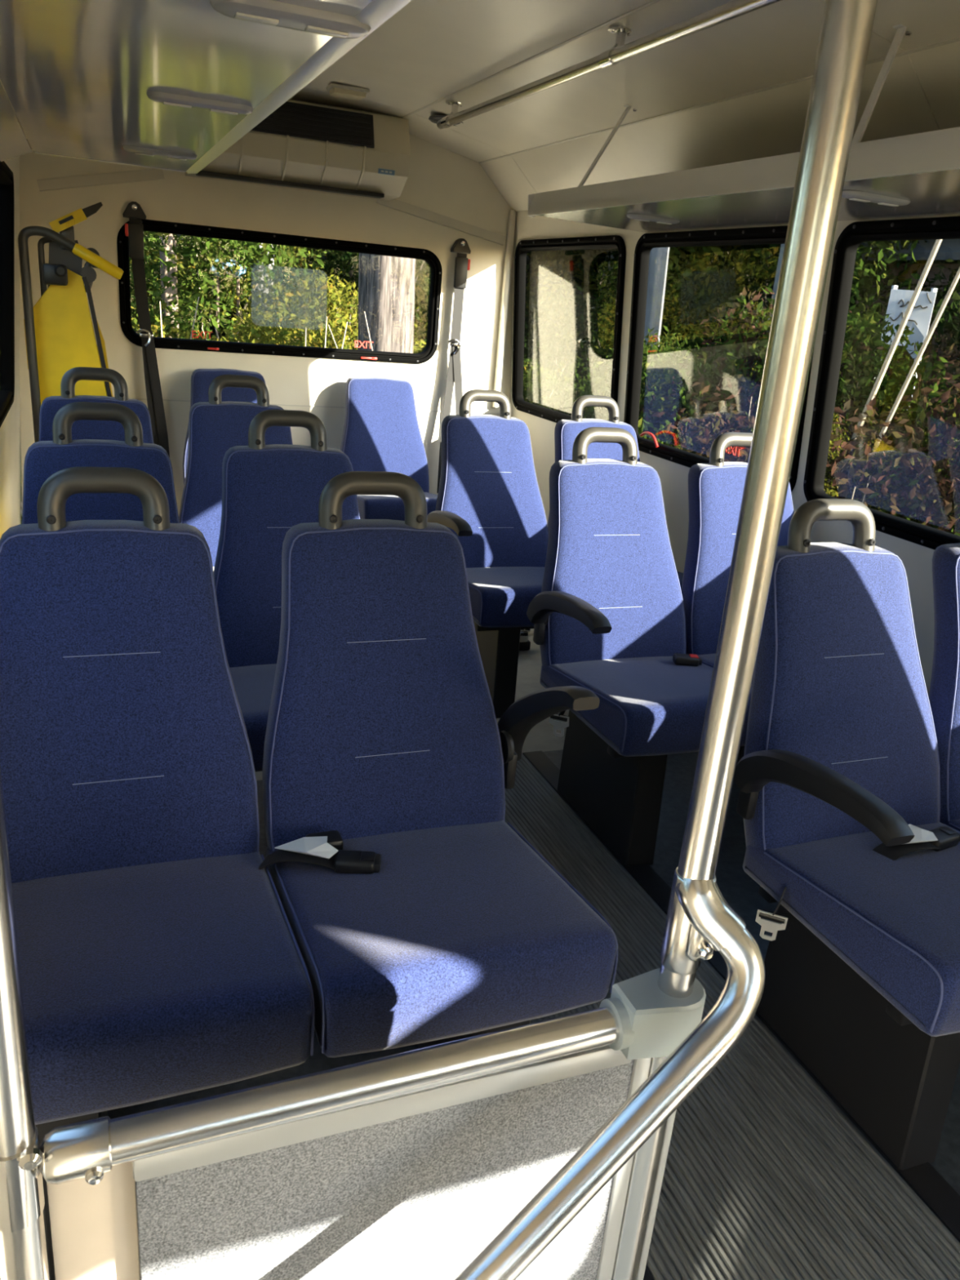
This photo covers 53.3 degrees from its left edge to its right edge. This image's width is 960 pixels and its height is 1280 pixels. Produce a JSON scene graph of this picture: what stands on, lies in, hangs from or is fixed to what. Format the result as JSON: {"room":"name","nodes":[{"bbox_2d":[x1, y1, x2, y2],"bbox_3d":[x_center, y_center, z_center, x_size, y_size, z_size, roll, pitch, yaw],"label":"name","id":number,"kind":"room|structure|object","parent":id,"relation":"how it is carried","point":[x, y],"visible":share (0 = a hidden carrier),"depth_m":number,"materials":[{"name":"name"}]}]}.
{"room":"transit interior","nodes":[
{"label":"transit interior","id":0,"kind":"room"},
{"bbox_2d":[0,155,20,538],"bbox_3d":[-0.784,-0.011,1.196,0.144,1.770,6.850,-3,21,-21],"label":"wall","id":1,"kind":"structure","parent":0,"point":[10,429],"depth_m":3.77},
{"bbox_2d":[0,160,14,427],"bbox_3d":[-1.513,-1.080,2.985,0.096,0.788,1.110,-3,21,-21],"label":"window","id":2,"kind":"structure","parent":1,"relation":"in","point":[6,178],"depth_m":3.40,"materials":[{"name":"black rubber"}]},
{"bbox_2d":[0,0,411,173],"bbox_3d":[-0.324,-0.681,0.902,0.568,0.097,4.665,-3,21,-21],"label":"luggage rack","id":3,"kind":"object","parent":1,"relation":"attached to","point":[171,85],"visible":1,"depth_m":1.51,"materials":[{"name":"metal"}]},
{"bbox_2d":[19,133,512,515],"bbox_3d":[-0.903,-1.371,4.517,2.420,2.080,0.050,-3,21,-21],"label":"wall","id":4,"kind":"structure","parent":0,"point":[441,180],"depth_m":4.43,"materials":[{"name":"plastic"}]},
{"bbox_2d":[36,168,164,191],"bbox_3d":[-1.580,-1.925,3.992,0.500,0.151,0.028,-3,21,-21],"label":"trim","id":5,"kind":"structure","parent":4,"relation":"attached to","point":[85,180],"depth_m":3.98,"materials":[{"name":"beige"}]},
{"bbox_2d":[122,201,169,457],"bbox_3d":[-1.459,-1.246,4.233,0.219,1.267,0.096,11,20,17],"label":"belt","id":6,"kind":"object","parent":4,"relation":"hanging from","point":[134,229],"visible":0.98,"depth_m":4.18,"materials":[{"name":"black fabric"}]},
{"bbox_2d":[116,218,442,364],"bbox_3d":[-0.884,-1.587,4.413,1.470,0.528,0.052,-3,21,-21],"label":"window","id":7,"kind":"structure","parent":4,"relation":"in","point":[149,225],"depth_m":4.39,"materials":[{"name":"black rubber"}]},
{"bbox_2d":[185,99,410,200],"bbox_3d":[-0.773,-2.103,4.071,0.905,0.322,0.313,-3,21,-21],"label":"air conditioner","id":8,"kind":"object","parent":4,"relation":"attached to","point":[300,145],"visible":0.66,"depth_m":4.01,"materials":[{"name":"beige"}]},
{"bbox_2d":[195,170,384,198],"bbox_3d":[-0.803,-1.952,4.098,0.795,0.016,0.072,-3,21,-21],"label":"outlet","id":9,"kind":"object","parent":8,"relation":"attached to","point":[283,180],"depth_m":4.08,"materials":[{"name":"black plastic"}]},
{"bbox_2d":[128,397,499,414],"bbox_3d":[-0.923,-1.124,4.574,2.200,0.006,0.004,-3,21,-21],"label":"trim","id":10,"kind":"structure","parent":4,"relation":"attached to","point":[128,397],"depth_m":4.62,"materials":[{"name":"beige"}]},
{"bbox_2d":[376,199,505,244],"bbox_3d":[-0.179,-1.997,4.544,0.654,0.166,0.028,-3,21,-21],"label":"trim","id":11,"kind":"structure","parent":4,"relation":"attached to","point":[395,204],"depth_m":4.53,"materials":[{"name":"beige"}]},
{"bbox_2d":[436,238,471,493],"bbox_3d":[-0.117,-1.341,4.754,0.150,1.217,0.120,-3,21,-21],"label":"belt","id":12,"kind":"object","parent":4,"relation":"hanging from","point":[462,264],"visible":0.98,"depth_m":4.70,"materials":[{"name":"grey fabric"}]},
{"bbox_2d":[492,209,515,408],"bbox_3d":[0.120,-1.642,4.784,0.032,0.940,0.034,-3,21,-21],"label":"trim","id":13,"kind":"structure","parent":4,"relation":"attached to","point":[512,213],"depth_m":4.75,"materials":[{"name":"beige"}]},
{"bbox_2d":[0,628,959,1279],"bbox_3d":[0.258,0.786,1.867,2.430,0.058,6.920,-3,21,-21],"label":"floor","id":14,"kind":"structure","parent":0,"point":[767,1175],"depth_m":1.65,"materials":[{"name":"grey plastic"}]},
{"bbox_2d":[0,763,49,1279],"bbox_3d":[-0.380,0.263,0.749,0.046,1.581,0.048,-3,21,-21],"label":"pole","id":15,"kind":"object","parent":14,"relation":"on","point":[23,1245],"visible":1,"depth_m":0.79,"materials":[{"name":"metal"}]},
{"bbox_2d":[17,201,123,442],"bbox_3d":[-1.568,-0.915,3.816,0.415,1.544,0.220,-3,21,-21],"label":"lift","id":16,"kind":"object","parent":14,"relation":"on","point":[60,335],"visible":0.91,"depth_m":3.66,"materials":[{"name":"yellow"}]},
{"bbox_2d":[38,366,153,444],"bbox_3d":[-1.154,-0.280,2.926,0.440,1.015,0.700,-3,21,-21],"label":"passenger seat","id":17,"kind":"object","parent":14,"relation":"on","point":[82,428],"visible":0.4,"depth_m":3.02,"materials":[{"name":"blue fabric"}]},
{"bbox_2d":[21,401,180,524],"bbox_3d":[-0.835,0.024,2.155,0.440,1.015,0.700,-3,21,-21],"label":"passenger seat","id":18,"kind":"object","parent":14,"relation":"on","point":[42,459],"visible":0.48,"depth_m":2.25,"materials":[{"name":"blue fabric"}]},
{"bbox_2d":[0,466,314,1279],"bbox_3d":[-0.535,0.308,1.431,0.440,1.015,0.700,-3,21,-21],"label":"passenger seat","id":19,"kind":"object","parent":14,"relation":"on","point":[157,959],"visible":0.99,"depth_m":1.48,"materials":[{"name":"blue fabric"}]},
{"bbox_2d":[12,851,311,1124],"bbox_3d":[-0.506,0.444,1.376,0.439,0.143,0.492,-3,21,-21],"label":"seat cushion","id":20,"kind":"object","parent":19,"relation":"on","point":[146,976],"depth_m":1.24,"materials":[{"name":"blue fabric"}]},
{"bbox_2d":[182,368,265,484],"bbox_3d":[-1.073,-0.692,4.233,0.440,0.926,0.700,-3,21,-21],"label":"passenger seat","id":21,"kind":"object","parent":14,"relation":"on","point":[201,379],"visible":0.12,"depth_m":4.29,"materials":[{"name":"blue fabric"}]},
{"bbox_2d":[178,374,293,572],"bbox_3d":[-0.710,-0.303,3.101,0.494,1.015,0.700,-3,21,-21],"label":"passenger seat","id":22,"kind":"object","parent":14,"relation":"on","point":[215,426],"visible":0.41,"depth_m":3.15,"materials":[{"name":"blue fabric"}]},
{"bbox_2d":[213,409,359,772],"bbox_3d":[-0.390,0.000,2.330,0.494,1.015,0.700,-3,21,-21],"label":"passenger seat","id":23,"kind":"object","parent":14,"relation":"on","point":[269,490],"visible":0.45,"depth_m":2.37,"materials":[{"name":"blue fabric"}]},
{"bbox_2d":[229,663,276,771],"bbox_3d":[-0.387,0.137,2.265,0.439,0.143,0.492,-3,21,-21],"label":"seat cushion","id":24,"kind":"object","parent":23,"relation":"on","point":[253,683],"depth_m":2.11,"materials":[{"name":"blue fabric"}]},
{"bbox_2d":[39,968,706,1279],"bbox_3d":[-0.092,0.688,1.038,0.668,0.629,0.068,-3,21,-21],"label":"barrier","id":25,"kind":"object","parent":14,"relation":"on","point":[407,1165],"visible":0.98,"depth_m":0.96,"materials":[{"name":"metal"}]},
{"bbox_2d":[340,376,437,520],"bbox_3d":[-0.413,-0.726,4.493,0.440,0.926,0.700,-3,21,-21],"label":"passenger seat","id":26,"kind":"object","parent":14,"relation":"on","point":[381,433],"visible":0.55,"depth_m":4.55,"materials":[{"name":"blue fabric"}]},
{"bbox_2d":[356,492,437,520],"bbox_3d":[-0.381,-0.632,4.424,0.439,0.143,0.492,-3,21,-21],"label":"seat cushion","id":27,"kind":"object","parent":26,"relation":"on","point":[370,506],"depth_m":4.17,"materials":[{"name":"blue fabric"}]},
{"bbox_2d":[262,471,617,1057],"bbox_3d":[-0.090,0.285,1.605,0.494,1.015,0.700,-3,21,-21],"label":"passenger seat","id":28,"kind":"object","parent":14,"relation":"on","point":[384,733],"visible":0.98,"depth_m":1.63,"materials":[{"name":"blue fabric"}]},
{"bbox_2d":[257,835,381,874],"bbox_3d":[-0.260,0.354,1.554,0.200,0.052,0.055,6,20,2],"label":"belt","id":29,"kind":"object","parent":28,"relation":"attached to","point":[317,851],"visible":1,"depth_m":1.54,"materials":[{"name":"black plastic"}]},
{"bbox_2d":[306,830,343,849],"bbox_3d":[-0.260,0.341,1.595,0.060,0.030,0.040,-3,21,-21],"label":"receiver","id":30,"kind":"object","parent":28,"relation":"on","point":[335,839],"visible":0.48,"depth_m":1.59,"materials":[{"name":"black plastic"}]},
{"bbox_2d":[266,820,617,1057],"bbox_3d":[-0.087,0.422,1.541,0.439,0.143,0.492,-3,21,-21],"label":"seat cushion","id":31,"kind":"object","parent":28,"relation":"on","point":[461,928],"depth_m":1.39,"materials":[{"name":"blue fabric"}]},
{"bbox_2d":[427,389,548,718],"bbox_3d":[0.071,-0.315,3.328,0.494,1.015,0.700,-3,21,-21],"label":"passenger seat","id":32,"kind":"object","parent":14,"relation":"on","point":[489,497],"visible":0.72,"depth_m":3.40,"materials":[{"name":"blue fabric"}]},
{"bbox_2d":[466,566,544,627],"bbox_3d":[0.124,-0.181,3.283,0.439,0.143,0.492,-3,21,-21],"label":"seat cushion","id":33,"kind":"object","parent":32,"relation":"on","point":[500,597],"depth_m":3.05,"materials":[{"name":"blue fabric"}]},
{"bbox_2d":[519,628,533,650],"bbox_3d":[0.293,-0.030,3.959,0.479,0.095,0.088,-8,23,-32],"label":"belt","id":34,"kind":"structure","parent":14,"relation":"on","point":[525,644],"depth_m":3.85,"materials":[{"name":"silver metal"}]},
{"bbox_2d":[547,395,683,591],"bbox_3d":[0.515,-0.338,3.503,0.440,1.015,0.700,-3,21,-21],"label":"passenger seat","id":35,"kind":"object","parent":14,"relation":"on","point":[566,431],"visible":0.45,"depth_m":3.59,"materials":[{"name":"blue fabric"}]},
{"bbox_2d":[526,426,752,866],"bbox_3d":[0.401,-0.002,2.532,0.494,1.015,0.700,-3,21,-21],"label":"passenger seat","id":36,"kind":"object","parent":14,"relation":"on","point":[607,615],"visible":0.94,"depth_m":2.58,"materials":[{"name":"blue fabric"}]},
{"bbox_2d":[549,710,568,737],"bbox_3d":[0.203,0.196,2.461,0.054,0.118,0.057,5,20,0],"label":"belt","id":37,"kind":"object","parent":36,"relation":"attached to","point":[557,725],"visible":0.85,"depth_m":2.46,"materials":[{"name":"silver metal"}]},
{"bbox_2d":[539,656,752,756],"bbox_3d":[0.454,0.132,2.487,0.439,0.143,0.492,-3,21,-21],"label":"seat cushion","id":38,"kind":"object","parent":36,"relation":"on","point":[649,705],"depth_m":2.31,"materials":[{"name":"blue fabric"}]},
{"bbox_2d":[672,653,702,666],"bbox_3d":[0.565,0.053,2.603,0.074,0.026,0.042,4,20,-3],"label":"belt","id":39,"kind":"object","parent":36,"relation":"on","point":[686,660],"visible":1,"depth_m":2.59,"materials":[{"name":"black plastic"}]},
{"bbox_2d":[453,0,877,1279],"bbox_3d":[0.026,0.086,0.691,0.699,2.019,0.121,-11,25,-39],"label":"stanchion","id":40,"kind":"object","parent":14,"relation":"on","point":[699,915],"visible":0.99,"depth_m":0.90,"materials":[{"name":"metal"}]},
{"bbox_2d":[681,431,794,766],"bbox_3d":[0.845,-0.025,2.707,0.440,1.015,0.700,-3,21,-21],"label":"passenger seat","id":41,"kind":"object","parent":14,"relation":"on","point":[715,487],"visible":0.3,"depth_m":2.75,"materials":[{"name":"blue fabric"}]},
{"bbox_2d":[697,653,753,684],"bbox_3d":[0.873,0.110,2.652,0.439,0.143,0.492,-3,21,-21],"label":"seat cushion","id":42,"kind":"object","parent":41,"relation":"on","point":[708,659],"depth_m":2.70,"materials":[{"name":"blue fabric"}]},
{"bbox_2d":[733,498,959,1170],"bbox_3d":[0.736,0.316,1.722,0.494,1.015,0.700,-3,21,-21],"label":"passenger seat","id":43,"kind":"object","parent":14,"relation":"on","point":[841,756],"visible":0.96,"depth_m":1.76,"materials":[{"name":"blue fabric"}]},
{"bbox_2d":[755,887,787,941],"bbox_3d":[0.524,0.490,1.696,0.066,0.118,0.050,-3,21,-21],"label":"belt","id":44,"kind":"object","parent":43,"relation":"attached to","point":[768,926],"visible":1,"depth_m":1.69,"materials":[{"name":"silver metal"}]},
{"bbox_2d":[742,822,959,1036],"bbox_3d":[0.789,0.450,1.678,0.439,0.143,0.492,-3,21,-21],"label":"seat cushion","id":45,"kind":"object","parent":43,"relation":"on","point":[895,923],"depth_m":1.60,"materials":[{"name":"blue fabric"}]},
{"bbox_2d":[872,823,959,860],"bbox_3d":[0.806,0.375,1.762,0.199,0.052,0.056,-3,21,-21],"label":"belt","id":46,"kind":"object","parent":43,"relation":"on","point":[940,838],"visible":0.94,"depth_m":1.75,"materials":[{"name":"black plastic"}]},
{"bbox_2d":[928,542,959,831],"bbox_3d":[1.180,0.293,1.897,0.440,1.015,0.700,-3,21,-21],"label":"passenger seat","id":47,"kind":"object","parent":14,"relation":"on","point":[944,687],"visible":0.72,"depth_m":1.94,"materials":[{"name":"blue fabric"}]},
{"bbox_2d":[939,818,959,831],"bbox_3d":[1.208,0.428,1.843,0.439,0.143,0.492,-3,21,-21],"label":"seat cushion","id":48,"kind":"object","parent":47,"relation":"on","point":[953,823],"depth_m":1.92,"materials":[{"name":"blue fabric"}]},
{"bbox_2d":[0,0,959,211],"bbox_3d":[0.377,-1.053,1.268,2.330,0.390,6.850,-3,21,-21],"label":"ceiling","id":49,"kind":"structure","parent":0,"point":[738,89],"depth_m":2.81,"materials":[{"name":"beige"}]},
{"bbox_2d":[326,83,369,100],"bbox_3d":[-0.514,-2.128,3.718,0.150,0.034,0.100,-3,21,-21],"label":"recessed light","id":50,"kind":"object","parent":49,"relation":"in","point":[339,91],"visible":1,"depth_m":3.69,"materials":[{"name":"beige"}]},
{"bbox_2d":[436,0,782,128],"bbox_3d":[0.852,-1.104,1.355,0.080,0.090,5.495,-3,21,-21],"label":"grab rail","id":51,"kind":"object","parent":49,"relation":"attached to","point":[620,51],"visible":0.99,"depth_m":2.50,"materials":[{"name":"metal"}]},
{"bbox_2d":[527,24,959,232],"bbox_3d":[1.238,-0.896,1.448,0.483,0.356,4.637,-3,21,-21],"label":"luggage rack","id":52,"kind":"object","parent":49,"relation":"attached to","point":[918,174],"visible":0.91,"depth_m":2.37,"materials":[{"name":"metal"}]},
{"bbox_2d":[510,209,959,697],"bbox_3d":[1.380,-0.124,2.049,0.162,1.770,6.850,-3,21,-21],"label":"wall","id":53,"kind":"structure","parent":0,"point":[917,559],"depth_m":3.62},
{"bbox_2d":[511,235,626,422],"bbox_3d":[0.378,-1.389,4.335,0.108,0.798,1.085,-3,21,-21],"label":"window","id":54,"kind":"structure","parent":53,"relation":"in","point":[609,242],"depth_m":4.46,"materials":[{"name":"black rubber"}]},
{"bbox_2d":[623,225,813,492],"bbox_3d":[0.798,-0.991,3.322,0.108,0.798,1.078,-3,21,-21],"label":"window","id":55,"kind":"structure","parent":53,"relation":"in","point":[771,234],"depth_m":3.59,"materials":[{"name":"black rubber"}]},
{"bbox_2d":[803,216,959,550],"bbox_3d":[1.212,-0.597,2.321,0.108,0.798,1.137,-3,21,-21],"label":"window","id":56,"kind":"structure","parent":53,"relation":"in","point":[854,234],"depth_m":2.69,"materials":[{"name":"black rubber"}]},
{"label":"outside","id":57,"kind":"structure","parent":0,"visible":0},
{"bbox_2d":[20,233,921,521],"bbox_3d":[-0.666,-7.934,11.575,60.000,11.774,54.000,-3,21,-21],"label":"bank","id":58,"kind":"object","parent":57,"point":[527,257],"depth_m":17.04,"materials":[{"name":"green plant"}]},
{"bbox_2d":[128,241,197,328],"bbox_3d":[-5.396,-3.624,11.896,3.734,2.975,3.363,20,24,36],"label":"bush","id":59,"kind":"object","parent":58,"relation":"on","point":[157,254],"visible":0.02,"depth_m":11.25,"materials":[{"name":"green plant"}]},
{"bbox_2d":[159,233,178,337],"bbox_3d":[-3.306,-4.843,10.092,0.240,6.500,0.240,-3,21,-21],"label":"tree","id":60,"kind":"object","parent":58,"relation":"on","point":[162,256],"visible":0.11,"depth_m":10.35,"materials":[{"name":"brown plant"}]},
{"bbox_2d":[143,232,308,333],"bbox_3d":[-4.515,-6.069,14.096,4.074,3.568,4.396,-2,21,-18],"label":"bush","id":61,"kind":"object","parent":58,"relation":"on","point":[296,276],"visible":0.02,"depth_m":13.37,"materials":[{"name":"green plant"}]},
{"bbox_2d":[128,231,326,342],"bbox_3d":[-3.730,-3.714,11.712,3.853,3.535,4.137,3,20,-5],"label":"tree","id":62,"kind":"object","parent":58,"relation":"on","point":[243,252],"visible":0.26,"depth_m":10.36,"materials":[{"name":"green plant"}]},
{"bbox_2d":[210,257,246,342],"bbox_3d":[-2.980,-3.188,11.331,0.400,2.508,0.220,-3,21,-21],"label":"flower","id":63,"kind":"object","parent":58,"relation":"on","point":[213,268],"visible":0.31,"depth_m":10.97,"materials":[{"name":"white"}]},
{"bbox_2d":[129,231,333,339],"bbox_3d":[-3.862,-6.623,12.432,4.400,7.196,4.215,11,20,17],"label":"tree","id":64,"kind":"object","parent":58,"relation":"on","point":[147,242],"visible":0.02,"depth_m":12.57,"materials":[{"name":"green plant"}]},
{"bbox_2d":[132,300,358,349],"bbox_3d":[-2.372,-2.535,10.387,2.704,2.214,2.711,21,25,38],"label":"bush","id":65,"kind":"object","parent":58,"relation":"on","point":[277,339],"visible":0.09,"depth_m":9.62,"materials":[{"name":"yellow plant"}]},
{"bbox_2d":[249,243,274,341],"bbox_3d":[-2.560,-5.268,11.142,0.361,6.500,0.361,13,21,21],"label":"tree","id":66,"kind":"object","parent":58,"relation":"on","point":[265,291],"visible":0.02,"depth_m":11.42,"materials":[{"name":"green plant"}]},
{"bbox_2d":[182,240,415,342],"bbox_3d":[-2.575,-5.238,14.037,3.773,3.089,3.782,-4,22,-24],"label":"bush","id":67,"kind":"object","parent":58,"relation":"on","point":[298,248],"visible":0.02,"depth_m":13.06,"materials":[{"name":"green plant"}]},
{"bbox_2d":[226,264,428,353],"bbox_3d":[-1.512,-3.182,11.490,2.950,2.415,2.957,0,20,-14],"label":"bush","id":68,"kind":"object","parent":58,"relation":"on","point":[310,306],"visible":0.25,"depth_m":10.98,"materials":[{"name":"yellow plant"}]},
{"bbox_2d":[245,250,422,349],"bbox_3d":[-1.917,-7.635,13.523,4.963,8.492,4.702,-3,21,-21],"label":"tree","id":69,"kind":"object","parent":58,"relation":"on","point":[351,272],"visible":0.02,"depth_m":14.05,"materials":[{"name":"green plant"}]},
{"bbox_2d":[357,253,415,353],"bbox_3d":[-0.711,-4.173,8.451,0.720,7.000,0.719,-3,21,-21],"label":"tree","id":70,"kind":"object","parent":58,"relation":"on","point":[386,284],"visible":0.16,"depth_m":8.64,"materials":[{"name":"grey plant"}]},
{"bbox_2d":[277,247,529,353],"bbox_3d":[-1.339,-4.076,12.998,3.830,3.355,4.134,5,20,-1],"label":"bush","id":71,"kind":"object","parent":58,"relation":"on","point":[337,256],"visible":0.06,"depth_m":12.61,"materials":[{"name":"green plant"}]},
{"bbox_2d":[320,262,548,345],"bbox_3d":[-0.675,-5.403,15.384,3.547,2.867,3.078,-7,23,-30],"label":"bush","id":72,"kind":"object","parent":58,"relation":"on","point":[530,314],"visible":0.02,"depth_m":15.13,"materials":[{"name":"green plant"}]},
{"bbox_2d":[350,249,616,326],"bbox_3d":[-0.207,-7.093,13.852,5.153,8.014,4.830,12,21,19],"label":"tree","id":73,"kind":"object","parent":58,"relation":"on","point":[584,285],"visible":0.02,"depth_m":14.95,"materials":[{"name":"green plant"}]},
{"bbox_2d":[413,259,608,403],"bbox_3d":[0.214,-3.743,13.281,3.634,2.975,3.643,2,20,-7],"label":"bush","id":74,"kind":"object","parent":58,"relation":"on","point":[418,297],"visible":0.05,"depth_m":13.30,"materials":[{"name":"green plant"}]},
{"bbox_2d":[523,317,609,417],"bbox_3d":[0.760,-3.051,12.577,2.828,2.295,2.620,2,20,-9],"label":"bush","id":75,"kind":"object","parent":58,"relation":"on","point":[536,343],"visible":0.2,"depth_m":12.01,"materials":[{"name":"green plant"}]},
{"bbox_2d":[524,248,618,364],"bbox_3d":[0.970,-6.149,16.514,3.825,3.189,3.160,3,20,-5],"label":"bush","id":76,"kind":"object","parent":58,"relation":"on","point":[600,253],"visible":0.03,"depth_m":16.21,"materials":[{"name":"green plant"}]},
{"bbox_2d":[523,357,662,418],"bbox_3d":[0.944,-2.216,10.543,2.039,1.743,1.899,6,20,1],"label":"bush","id":77,"kind":"object","parent":58,"relation":"on","point":[539,392],"visible":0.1,"depth_m":9.86,"materials":[{"name":"green plant"}]},
{"bbox_2d":[527,285,716,394],"bbox_3d":[1.758,-3.568,13.744,3.448,2.787,2.993,0,20,-13],"label":"bush","id":78,"kind":"object","parent":58,"relation":"on","point":[602,320],"visible":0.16,"depth_m":13.08,"materials":[{"name":"green plant"}]},
{"bbox_2d":[538,338,711,457],"bbox_3d":[1.634,-1.838,9.033,2.063,1.921,2.376,-3,21,-22],"label":"bush","id":79,"kind":"object","parent":58,"relation":"on","point":[573,384],"visible":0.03,"depth_m":8.90,"materials":[{"name":"green plant"}]},
{"bbox_2d":[525,248,726,394],"bbox_3d":[2.195,-7.425,15.046,3.879,7.496,4.095,8,20,9],"label":"tree","id":80,"kind":"object","parent":58,"relation":"on","point":[611,253],"visible":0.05,"depth_m":14.47,"materials":[{"name":"green plant"}]},
{"bbox_2d":[558,325,727,418],"bbox_3d":[2.168,-2.337,10.695,2.752,2.224,2.388,-9,24,-34],"label":"bush","id":81,"kind":"object","parent":58,"relation":"on","point":[651,339],"visible":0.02,"depth_m":10.15,"materials":[{"name":"green plant"}]},
{"bbox_2d":[644,247,669,383],"bbox_3d":[2.064,-4.768,10.665,0.493,7.000,0.347,13,21,22],"label":"tree","id":82,"kind":"object","parent":58,"relation":"on","point":[659,256],"visible":0.17,"depth_m":10.87,"materials":[{"name":"grey plant"}]},
{"bbox_2d":[568,319,747,435],"bbox_3d":[2.699,-2.908,12.732,2.822,2.628,3.252,15,22,25],"label":"bush","id":83,"kind":"object","parent":58,"relation":"on","point":[696,340],"visible":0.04,"depth_m":12.54,"materials":[{"name":"green plant"}]},
{"bbox_2d":[581,244,768,352],"bbox_3d":[3.512,-5.358,16.177,3.750,3.031,3.254,6,20,3],"label":"bush","id":84,"kind":"object","parent":58,"relation":"on","point":[752,246],"visible":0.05,"depth_m":15.32,"materials":[{"name":"green plant"}]},
{"bbox_2d":[666,244,779,306],"bbox_3d":[4.019,-8.170,15.155,6.050,9.409,5.672,-4,21,-24],"label":"tree","id":85,"kind":"object","parent":58,"relation":"on","point":[717,250],"visible":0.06,"depth_m":13.78,"materials":[{"name":"green plant"}]},
{"bbox_2d":[660,244,854,359],"bbox_3d":[4.386,-4.540,14.910,4.318,3.600,3.568,-3,21,-22],"label":"tree","id":86,"kind":"object","parent":58,"relation":"on","point":[695,307],"visible":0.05,"depth_m":14.17,"materials":[{"name":"green plant"}]},
{"bbox_2d":[579,341,959,522],"bbox_3d":[1.879,-0.976,6.976,2.759,2.358,2.570,15,22,26],"label":"bush","id":87,"kind":"object","parent":58,"relation":"on","point":[655,382],"visible":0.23,"depth_m":6.83,"materials":[{"name":"green plant"}]},
{"bbox_2d":[767,244,784,332],"bbox_3d":[3.320,-4.543,9.984,0.256,7.000,0.387,20,24,36],"label":"tree","id":88,"kind":"object","parent":58,"relation":"on","point":[782,246],"visible":0.03,"depth_m":10.19,"materials":[{"name":"grey plant"}]},
{"bbox_2d":[659,244,912,369],"bbox_3d":[4.319,-5.602,13.329,3.934,7.105,4.152,8,20,9],"label":"tree","id":89,"kind":"object","parent":58,"relation":"on","point":[745,281],"visible":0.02,"depth_m":12.95,"materials":[{"name":"green plant"}]},
{"bbox_2d":[645,283,937,500],"bbox_3d":[2.483,-1.690,8.330,2.905,2.665,3.119,21,25,38],"label":"bush","id":90,"kind":"object","parent":58,"relation":"on","point":[853,320],"visible":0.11,"depth_m":7.03,"materials":[{"name":"green plant"}]},
{"bbox_2d":[637,285,959,533],"bbox_3d":[2.547,-1.173,7.117,3.200,2.720,2.645,13,21,22],"label":"bush","id":91,"kind":"object","parent":58,"relation":"on","point":[948,433],"visible":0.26,"depth_m":6.47,"materials":[{"name":"green plant"}]},
{"bbox_2d":[671,410,959,533],"bbox_3d":[2.170,-0.413,6.161,2.189,1.925,2.509,7,20,5],"label":"bush","id":92,"kind":"object","parent":58,"relation":"on","point":[745,451],"visible":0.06,"depth_m":6.18,"materials":[{"name":"green plant"}]},
{"bbox_2d":[736,329,959,424],"bbox_3d":[4.227,-2.086,10.358,2.442,2.511,2.954,-12,26,-39],"label":"bush","id":93,"kind":"object","parent":58,"relation":"on","point":[936,348],"visible":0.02,"depth_m":9.06,"materials":[{"name":"green plant"}]},
{"bbox_2d":[830,239,942,490],"bbox_3d":[2.579,-1.553,6.367,0.053,3.900,1.153,-3,21,-21],"label":"pole","id":94,"kind":"object","parent":58,"relation":"on","point":[938,242],"visible":0.35,"depth_m":6.06,"materials":[{"name":"white metal"}]},
{"bbox_2d":[880,284,914,344],"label":"sign","id":95,"kind":"object","parent":58,"relation":"on","point":[899,300],"depth_m":7.65,"materials":[{"name":"grey"}]},
{"bbox_2d":[840,417,959,536],"bbox_3d":[3.603,-0.721,6.590,2.280,2.123,2.627,6,20,2],"label":"bush","id":96,"kind":"object","parent":58,"relation":"on","point":[957,422],"visible":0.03,"depth_m":6.71,"materials":[{"name":"green plant"}]},
{"bbox_2d":[847,239,959,360],"bbox_3d":[5.685,-5.503,11.325,4.815,7.875,4.613,4,20,-3],"label":"tree","id":97,"kind":"object","parent":58,"relation":"on","point":[864,281],"visible":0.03,"depth_m":10.80,"materials":[{"name":"green plant"}]},
{"bbox_2d":[849,239,959,409],"bbox_3d":[6.153,-3.425,11.796,2.800,3.788,2.400,-3,21,-21],"label":"tree","id":98,"kind":"object","parent":58,"relation":"on","point":[948,248],"visible":0.03,"depth_m":10.94,"materials":[{"name":"green plant"}]},
{"bbox_2d":[850,239,959,400],"bbox_3d":[5.794,-3.041,11.345,3.468,3.499,4.197,9,20,12],"label":"bush","id":99,"kind":"object","parent":58,"relation":"on","point":[940,296],"visible":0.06,"depth_m":10.57,"materials":[{"name":"green plant"}]},
{"bbox_2d":[850,266,959,497],"bbox_3d":[2.558,-1.054,6.484,0.045,2.900,0.987,-3,21,-21],"label":"pole","id":100,"kind":"object","parent":58,"relation":"on","point":[951,289],"visible":0.39,"depth_m":5.95,"materials":[{"name":"white metal"}]},
{"bbox_2d":[897,288,937,360],"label":"sign","id":101,"kind":"object","parent":58,"relation":"on","point":[919,318],"depth_m":7.59,"materials":[{"name":"grey"}]},
{"bbox_2d":[931,290,959,352],"bbox_3d":[6.256,-1.834,8.557,3.716,3.749,4.497,-11,25,-38],"label":"bush","id":102,"kind":"object","parent":58,"relation":"on","point":[957,298],"visible":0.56,"depth_m":9.09,"materials":[{"name":"green plant"}]},
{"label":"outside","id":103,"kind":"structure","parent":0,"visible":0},
{"bbox_2d":[823,412,906,513],"bbox_3d":[2.349,-1.180,6.418,1.032,0.761,1.035,9,20,10],"label":"bush","id":104,"kind":"object","parent":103,"point":[833,425],"visible":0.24,"depth_m":6.36,"materials":[{"name":"green plant"}]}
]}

